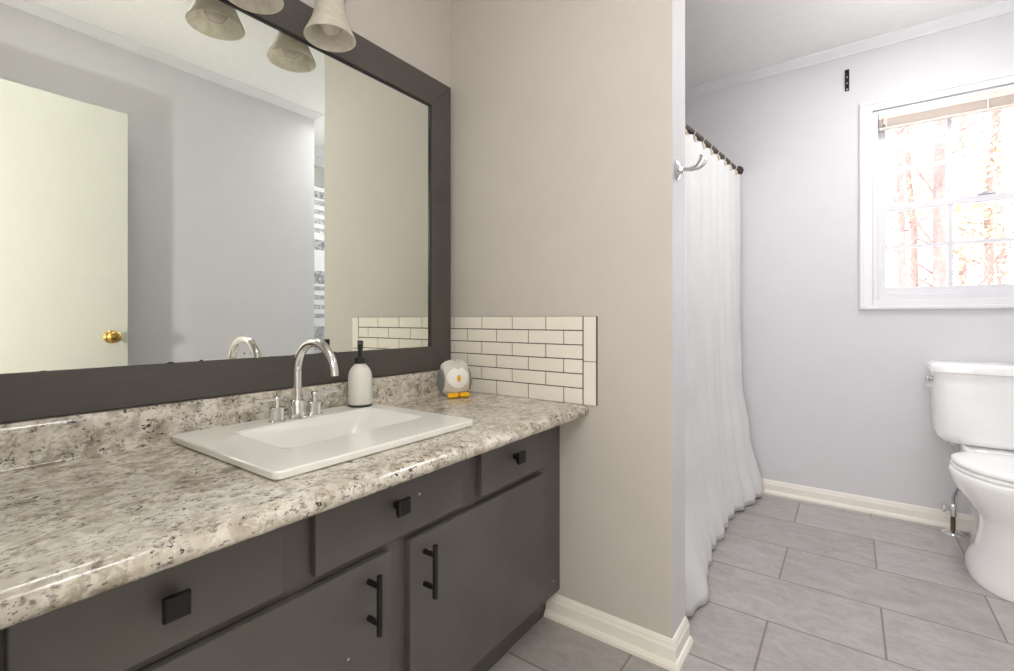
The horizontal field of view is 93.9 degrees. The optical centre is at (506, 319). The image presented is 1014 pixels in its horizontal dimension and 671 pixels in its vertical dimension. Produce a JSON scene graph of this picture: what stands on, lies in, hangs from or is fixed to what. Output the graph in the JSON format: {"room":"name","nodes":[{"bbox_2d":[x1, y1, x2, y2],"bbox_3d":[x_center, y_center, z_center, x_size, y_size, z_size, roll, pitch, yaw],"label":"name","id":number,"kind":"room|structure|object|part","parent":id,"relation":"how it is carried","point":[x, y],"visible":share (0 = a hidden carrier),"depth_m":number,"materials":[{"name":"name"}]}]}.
{"room":"bathroom","nodes":[
{"label":"bathroom","id":0,"kind":"room"},
{"bbox_2d":[36,0,449,418],"bbox_3d":[-0.166,-0.223,2.078,0.100,2.475,3.353,0,0,36],"label":"wall","id":1,"kind":"structure","parent":0,"point":[417,32],"depth_m":1.73,"materials":[{"name":"beige paint"}]},
{"bbox_2d":[0,0,450,422],"bbox_3d":[-0.627,-0.363,1.336,0.015,1.114,1.360,0,0,36],"label":"mirror","id":2,"kind":"object","parent":1,"relation":"attached to","point":[194,193],"visible":0.93,"depth_m":1.17,"materials":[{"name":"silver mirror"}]},
{"bbox_3d":[-0.625,0.148,1.335,0.010,0.090,1.360,0,0,36],"label":"frame rail","id":3,"kind":"part","parent":2,"relation":"part of","materials":[{"name":"grey wood"}]},
{"bbox_3d":[-0.625,-0.867,1.335,0.010,0.107,1.360,0,0,36],"label":"frame rail","id":4,"kind":"part","parent":2,"relation":"part of","materials":[{"name":"grey wood"}]},
{"bbox_3d":[-0.258,-0.363,1.842,0.010,1.114,0.108,0,0,36],"label":"frame rail","id":5,"kind":"part","parent":2,"relation":"part of","materials":[{"name":"grey wood"}]},
{"bbox_2d":[229,0,355,51],"bbox_3d":[-0.570,-0.940,1.281,0.177,0.290,0.410,0,0,36],"label":"vanity light","id":6,"kind":"object","parent":1,"relation":"attached to","point":[328,28],"visible":1,"depth_m":1.31,"materials":[{"name":"white glass"}]},
{"bbox_3d":[-0.628,-0.871,1.169,0.140,0.152,0.140,0,0,36],"label":"lamp shade","id":7,"kind":"part","parent":6,"relation":"part of","materials":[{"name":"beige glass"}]},
{"bbox_3d":[-0.501,-0.871,1.344,0.140,0.152,0.140,0,0,36],"label":"lamp shade","id":8,"kind":"part","parent":6,"relation":"part of","materials":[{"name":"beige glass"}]},
{"bbox_3d":[-0.501,-0.865,1.344,0.060,0.114,0.060,0,0,36],"label":"bulb","id":9,"kind":"part","parent":6,"relation":"part of","materials":[{"name":"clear glass"}]},
{"bbox_2d":[450,0,684,637],"bbox_3d":[0.167,-0.223,1.702,0.880,2.475,0.134,0,0,36],"label":"wall partition","id":10,"kind":"structure","parent":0,"point":[568,116],"depth_m":1.52,"materials":[{"name":"beige paint"}]},
{"bbox_2d":[451,316,597,405],"bbox_3d":[0.030,0.135,1.713,0.640,0.289,0.008,0,0,36],"label":"tile backsplash","id":11,"kind":"structure","parent":10,"relation":"attached to","point":[551,358],"depth_m":1.66,"materials":[{"name":"white tile"}]},
{"bbox_2d":[544,593,693,670],"bbox_3d":[0.355,0.976,1.551,0.450,0.078,0.160,0,0,36],"label":"baseboard","id":12,"kind":"structure","parent":10,"relation":"attached to","point":[670,654],"depth_m":1.47,"materials":[{"name":"beige paint"}]},
{"bbox_2d":[674,154,707,179],"bbox_3d":[0.542,-0.447,1.399,0.082,0.060,0.065,0,0,36],"label":"robe hook","id":13,"kind":"object","parent":10,"relation":"attached to","point":[679,169],"visible":1,"depth_m":1.40,"materials":[{"name":"silver metal"}]},
{"bbox_3d":[0.517,-0.447,1.418,0.020,0.060,0.044,0,0,36],"label":"plate","id":14,"kind":"part","parent":13,"relation":"part of","materials":[{"name":"silver metal"}]},
{"bbox_2d":[685,123,743,174],"bbox_3d":[0.897,-0.860,2.244,0.059,0.132,1.602,0,0,39],"label":"shower rod","id":15,"kind":"object","parent":10,"relation":"attached to","point":[690,130],"visible":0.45,"depth_m":2.40,"materials":[{"name":"brown metal"}]},
{"bbox_2d":[687,128,696,141],"bbox_3d":[0.839,-0.835,2.154,0.046,0.070,0.012,0,0,42],"label":"curtain ring","id":16,"kind":"object","parent":15,"relation":"hanging from","point":[694,136],"visible":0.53,"depth_m":2.14,"materials":[{"name":"beige metal"}]},
{"bbox_2d":[685,134,763,616],"bbox_3d":[0.961,0.069,2.203,0.218,1.876,1.544,0,0,36],"label":"shower curtain","id":17,"kind":"object","parent":15,"relation":"hanging from","point":[723,477],"visible":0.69,"depth_m":2.29,"materials":[{"name":"white fabric"}]},
{"bbox_2d":[487,493,1013,670],"bbox_3d":[0.152,1.040,0.299,2.700,0.050,5.863,0,0,36],"label":"floor","id":18,"kind":"structure","parent":0,"point":[794,585],"depth_m":1.66,"materials":[{"name":"grey tile"}]},
{"bbox_2d":[0,426,559,670],"bbox_3d":[-0.404,0.668,1.182,0.557,0.694,1.375,0,0,36],"label":"vanity cabinet","id":19,"kind":"object","parent":18,"relation":"on","point":[448,568],"visible":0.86,"depth_m":0.93,"materials":[{"name":"grey paint"}]},
{"bbox_3d":[-0.482,0.407,0.678,0.018,0.117,0.326,0,0,36],"label":"drawer","id":20,"kind":"part","parent":19,"relation":"part of","materials":[{"name":"grey paint"}]},
{"bbox_3d":[-0.464,0.397,0.661,0.030,0.033,0.033,0,0,36],"label":"knob","id":21,"kind":"part","parent":19,"relation":"part of","materials":[{"name":"black metal"}]},
{"bbox_3d":[-0.418,0.686,0.767,0.018,0.403,0.573,0,0,36],"label":"door","id":22,"kind":"part","parent":19,"relation":"part of","materials":[{"name":"grey paint"}]},
{"bbox_2d":[0,369,588,629],"bbox_3d":[-0.383,0.257,1.167,0.609,0.122,1.376,0,0,36],"label":"countertop","id":23,"kind":"structure","parent":19,"relation":"on","point":[94,503],"depth_m":0.82,"materials":[{"name":"stone"}]},
{"bbox_2d":[252,338,338,422],"bbox_3d":[-0.518,0.155,1.255,0.211,0.216,0.201,0,0,1],"label":"faucet","id":24,"kind":"object","parent":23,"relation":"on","point":[296,404],"visible":1,"depth_m":1.24,"materials":[{"name":"silver metal"}]},
{"bbox_3d":[-0.606,0.210,1.194,0.019,0.029,0.077,0,0,27],"label":"lever","id":25,"kind":"part","parent":24,"relation":"part of","materials":[{"name":"silver metal"}]},
{"bbox_3d":[-0.593,0.243,1.220,0.043,0.039,0.043,0,0,36],"label":"handle","id":26,"kind":"part","parent":24,"relation":"part of","materials":[{"name":"silver metal"}]},
{"bbox_3d":[-0.559,0.238,1.261,0.044,0.050,0.044,0,0,36],"label":"spout","id":27,"kind":"part","parent":24,"relation":"part of","materials":[{"name":"silver metal"}]},
{"bbox_3d":[-0.531,0.243,1.306,0.043,0.039,0.043,0,0,36],"label":"handle","id":28,"kind":"part","parent":24,"relation":"part of","materials":[{"name":"silver metal"}]},
{"bbox_3d":[-0.492,0.131,1.213,0.188,0.168,0.023,0,0,36],"label":"spout","id":29,"kind":"part","parent":24,"relation":"part of","materials":[{"name":"silver metal"}]},
{"bbox_3d":[-0.510,0.210,1.327,0.019,0.029,0.077,0,0,45],"label":"lever","id":30,"kind":"part","parent":24,"relation":"part of","materials":[{"name":"silver metal"}]},
{"bbox_2d":[172,403,472,480],"bbox_3d":[-0.425,0.327,1.162,0.457,0.128,0.535,0,0,36],"label":"sink","id":31,"kind":"object","parent":23,"relation":"in","point":[341,434],"visible":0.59,"depth_m":1.09,"materials":[{"name":"ceramic"}]},
{"bbox_2d":[348,340,371,407],"bbox_3d":[-0.447,0.164,1.443,0.072,0.198,0.072,0,0,36],"label":"soap dispenser","id":32,"kind":"object","parent":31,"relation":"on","point":[360,375],"visible":1,"depth_m":1.42,"materials":[{"name":"white plastic"}]},
{"bbox_2d":[348,364,371,404],"bbox_3d":[-0.447,0.195,1.443,0.071,0.124,0.071,0,0,36],"label":"bottle","id":33,"kind":"object","parent":32,"relation":"on","point":[360,375],"depth_m":1.41,"materials":[{"name":"white ceramic"}]},
{"bbox_2d":[437,359,471,397],"bbox_3d":[-0.190,0.212,1.726,0.130,0.134,0.117,0,0,-25],"label":"owl figurine","id":34,"kind":"object","parent":23,"relation":"on","point":[454,379],"visible":1,"depth_m":1.69,"materials":[{"name":"white ceramic"}]},
{"bbox_3d":[-0.261,0.561,0.937,0.039,0.117,0.012,0,0,36],"label":"handle","id":35,"kind":"part","parent":19,"relation":"part of","materials":[{"name":"black metal"}]},
{"bbox_3d":[-0.234,0.407,1.022,0.018,0.117,0.402,0,0,36],"label":"drawer","id":36,"kind":"part","parent":19,"relation":"part of","materials":[{"name":"grey paint"}]},
{"bbox_3d":[-0.223,0.392,0.995,0.030,0.033,0.033,0,0,36],"label":"knob","id":37,"kind":"part","parent":19,"relation":"part of","materials":[{"name":"black metal"}]},
{"bbox_3d":[-0.170,0.561,1.062,0.039,0.117,0.012,0,0,36],"label":"handle","id":38,"kind":"part","parent":19,"relation":"part of","materials":[{"name":"black metal"}]},
{"bbox_3d":[-0.055,0.686,1.270,0.018,0.403,0.561,0,0,36],"label":"door","id":39,"kind":"part","parent":19,"relation":"part of","materials":[{"name":"grey paint"}]},
{"bbox_3d":[0.022,0.407,1.376,0.018,0.117,0.324,0,0,36],"label":"drawer","id":40,"kind":"part","parent":19,"relation":"part of","materials":[{"name":"grey paint"}]},
{"bbox_3d":[0.033,0.392,1.350,0.030,0.033,0.033,0,0,36],"label":"knob","id":41,"kind":"part","parent":19,"relation":"part of","materials":[{"name":"black metal"}]},
{"bbox_2d":[941,444,964,536],"bbox_3d":[2.105,0.787,2.233,0.084,0.456,0.128,0,0,36],"label":"water supply valve","id":42,"kind":"object","parent":18,"relation":"on","point":[952,507],"visible":0.86,"depth_m":2.24,"materials":[{"name":"silver metal"}]},
{"bbox_3d":[2.088,0.900,2.267,0.013,0.042,0.042,0,0,36],"label":"valve handle","id":43,"kind":"part","parent":42,"relation":"part of","materials":[{"name":"silver metal"}]},
{"bbox_2d":[924,360,1013,602],"bbox_3d":[2.031,0.607,1.927,0.474,0.816,0.758,0,0,36],"label":"toilet","id":44,"kind":"object","parent":18,"relation":"on","point":[972,402],"visible":1,"depth_m":2.02,"materials":[{"name":"white ceramic"}]},
{"bbox_3d":[1.956,0.288,2.200,0.102,0.046,0.031,0,0,-45],"label":"flush lever","id":45,"kind":"part","parent":44,"relation":"part of","materials":[{"name":"silver metal"}]},
{"bbox_3d":[2.187,0.222,2.124,0.452,0.046,0.256,0,0,36],"label":"tank lid","id":46,"kind":"part","parent":44,"relation":"part of","materials":[{"name":"white ceramic"}]},
{"bbox_3d":[2.189,0.407,2.128,0.428,0.324,0.240,0,0,36],"label":"tank","id":47,"kind":"part","parent":44,"relation":"part of","materials":[{"name":"white ceramic"}]},
{"bbox_3d":[1.962,0.805,1.813,0.398,0.418,0.493,0,0,36],"label":"bowl","id":48,"kind":"part","parent":44,"relation":"part of","materials":[{"name":"white ceramic"}]},
{"bbox_3d":[1.944,0.565,1.787,0.382,0.026,0.410,0,0,36],"label":"lid","id":49,"kind":"part","parent":44,"relation":"part of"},
{"bbox_2d":[685,0,1005,88],"bbox_3d":[0.152,-1.485,0.299,2.700,0.050,5.863,0,0,36],"label":"ceiling","id":50,"kind":"structure","parent":0,"point":[724,38],"depth_m":2.36,"materials":[{"name":"paint"}]},
{"bbox_2d":[685,12,1013,514],"bbox_3d":[1.854,-0.223,2.612,2.550,2.475,0.120,0,0,36],"label":"wall","id":51,"kind":"structure","parent":0,"point":[837,397],"depth_m":2.60,"materials":[{"name":"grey paint"}]},
{"bbox_2d":[845,69,848,91],"bbox_3d":[1.828,-1.285,2.548,0.020,0.114,0.014,0,0,36],"label":"wall bracket","id":52,"kind":"object","parent":51,"relation":"attached to","point":[847,70],"visible":1,"depth_m":2.55,"materials":[{"name":"black metal"}]},
{"bbox_2d":[685,0,1013,98],"bbox_3d":[1.426,-1.439,2.100,2.445,0.042,1.212,0,0,36],"label":"trim","id":53,"kind":"structure","parent":51,"relation":"attached to","point":[1004,7],"depth_m":2.49,"materials":[{"name":"white paint"}]},
{"bbox_2d":[762,478,970,532],"bbox_3d":[1.432,0.976,2.095,2.430,0.078,1.213,0,0,36],"label":"baseboard","id":54,"kind":"structure","parent":51,"relation":"attached to","point":[892,509],"depth_m":2.49,"materials":[{"name":"beige paint"}]},
{"bbox_2d":[859,71,1013,309],"bbox_3d":[2.297,-0.595,2.277,0.974,1.092,0.140,0,0,36],"label":"window","id":55,"kind":"structure","parent":51,"relation":"in","point":[874,294],"depth_m":2.42,"materials":[{"name":"white paint"}]},
{"bbox_2d":[878,88,1013,131],"bbox_3d":[2.271,-1.028,2.241,0.812,0.085,0.040,0,0,36],"label":"window blind","id":56,"kind":"object","parent":55,"relation":"attached to","point":[1001,99],"visible":1,"depth_m":2.31,"materials":[{"name":"white paint"}]},
{"bbox_3d":[2.274,-0.991,2.245,0.808,0.012,0.028,0,0,36],"label":"rail","id":57,"kind":"part","parent":56,"relation":"part of","materials":[{"name":"white plastic"}]},
{"bbox_3d":[2.312,-0.820,2.298,0.816,0.500,0.028,0,0,36],"label":"sash","id":58,"kind":"part","parent":55,"relation":"part of","materials":[{"name":"white plastic"}]},
{"bbox_3d":[2.294,-0.364,2.272,0.816,0.468,0.028,0,0,36],"label":"sash","id":59,"kind":"part","parent":55,"relation":"part of","materials":[{"name":"white plastic"}]},
{"label":"outside","id":60,"kind":"structure","parent":0,"visible":0},
{"bbox_3d":[21.635,1.765,23.627,70.000,0.300,56.357,0,0,36],"label":"ground","id":61,"kind":"structure","parent":60,"visible":0},
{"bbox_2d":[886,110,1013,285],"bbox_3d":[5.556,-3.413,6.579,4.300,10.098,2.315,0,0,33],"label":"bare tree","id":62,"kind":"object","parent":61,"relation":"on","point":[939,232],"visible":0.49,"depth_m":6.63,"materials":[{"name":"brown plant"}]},
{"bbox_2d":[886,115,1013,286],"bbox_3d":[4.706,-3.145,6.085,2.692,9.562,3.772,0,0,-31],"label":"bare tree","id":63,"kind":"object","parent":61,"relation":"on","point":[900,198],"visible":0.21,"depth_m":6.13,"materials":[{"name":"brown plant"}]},
{"bbox_2d":[886,107,1013,286],"bbox_3d":[7.771,-3.334,9.281,4.392,9.941,2.271,0,0,41],"label":"bare tree","id":64,"kind":"object","parent":61,"relation":"on","point":[914,230],"visible":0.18,"depth_m":9.09,"materials":[{"name":"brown plant"}]},
{"bbox_2d":[886,111,1013,287],"bbox_3d":[10.563,-3.229,10.238,2.970,9.735,4.502,0,0,-40],"label":"bare tree","id":65,"kind":"object","parent":61,"relation":"on","point":[1003,251],"visible":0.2,"depth_m":10.24,"materials":[{"name":"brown plant"}]},
{"bbox_2d":[886,109,1013,284],"bbox_3d":[11.723,-4.290,11.911,4.536,11.850,3.888,0,0,-36],"label":"bare tree","id":66,"kind":"object","parent":61,"relation":"on","point":[964,273],"visible":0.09,"depth_m":11.96,"materials":[{"name":"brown plant"}]},
{"bbox_2d":[904,107,1013,284],"bbox_3d":[8.551,-2.199,7.935,3.180,7.676,3.001,0,0,36],"label":"bare tree","id":67,"kind":"object","parent":61,"relation":"on","point":[989,164],"visible":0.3,"depth_m":8.20,"materials":[{"name":"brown plant"}]}
]}

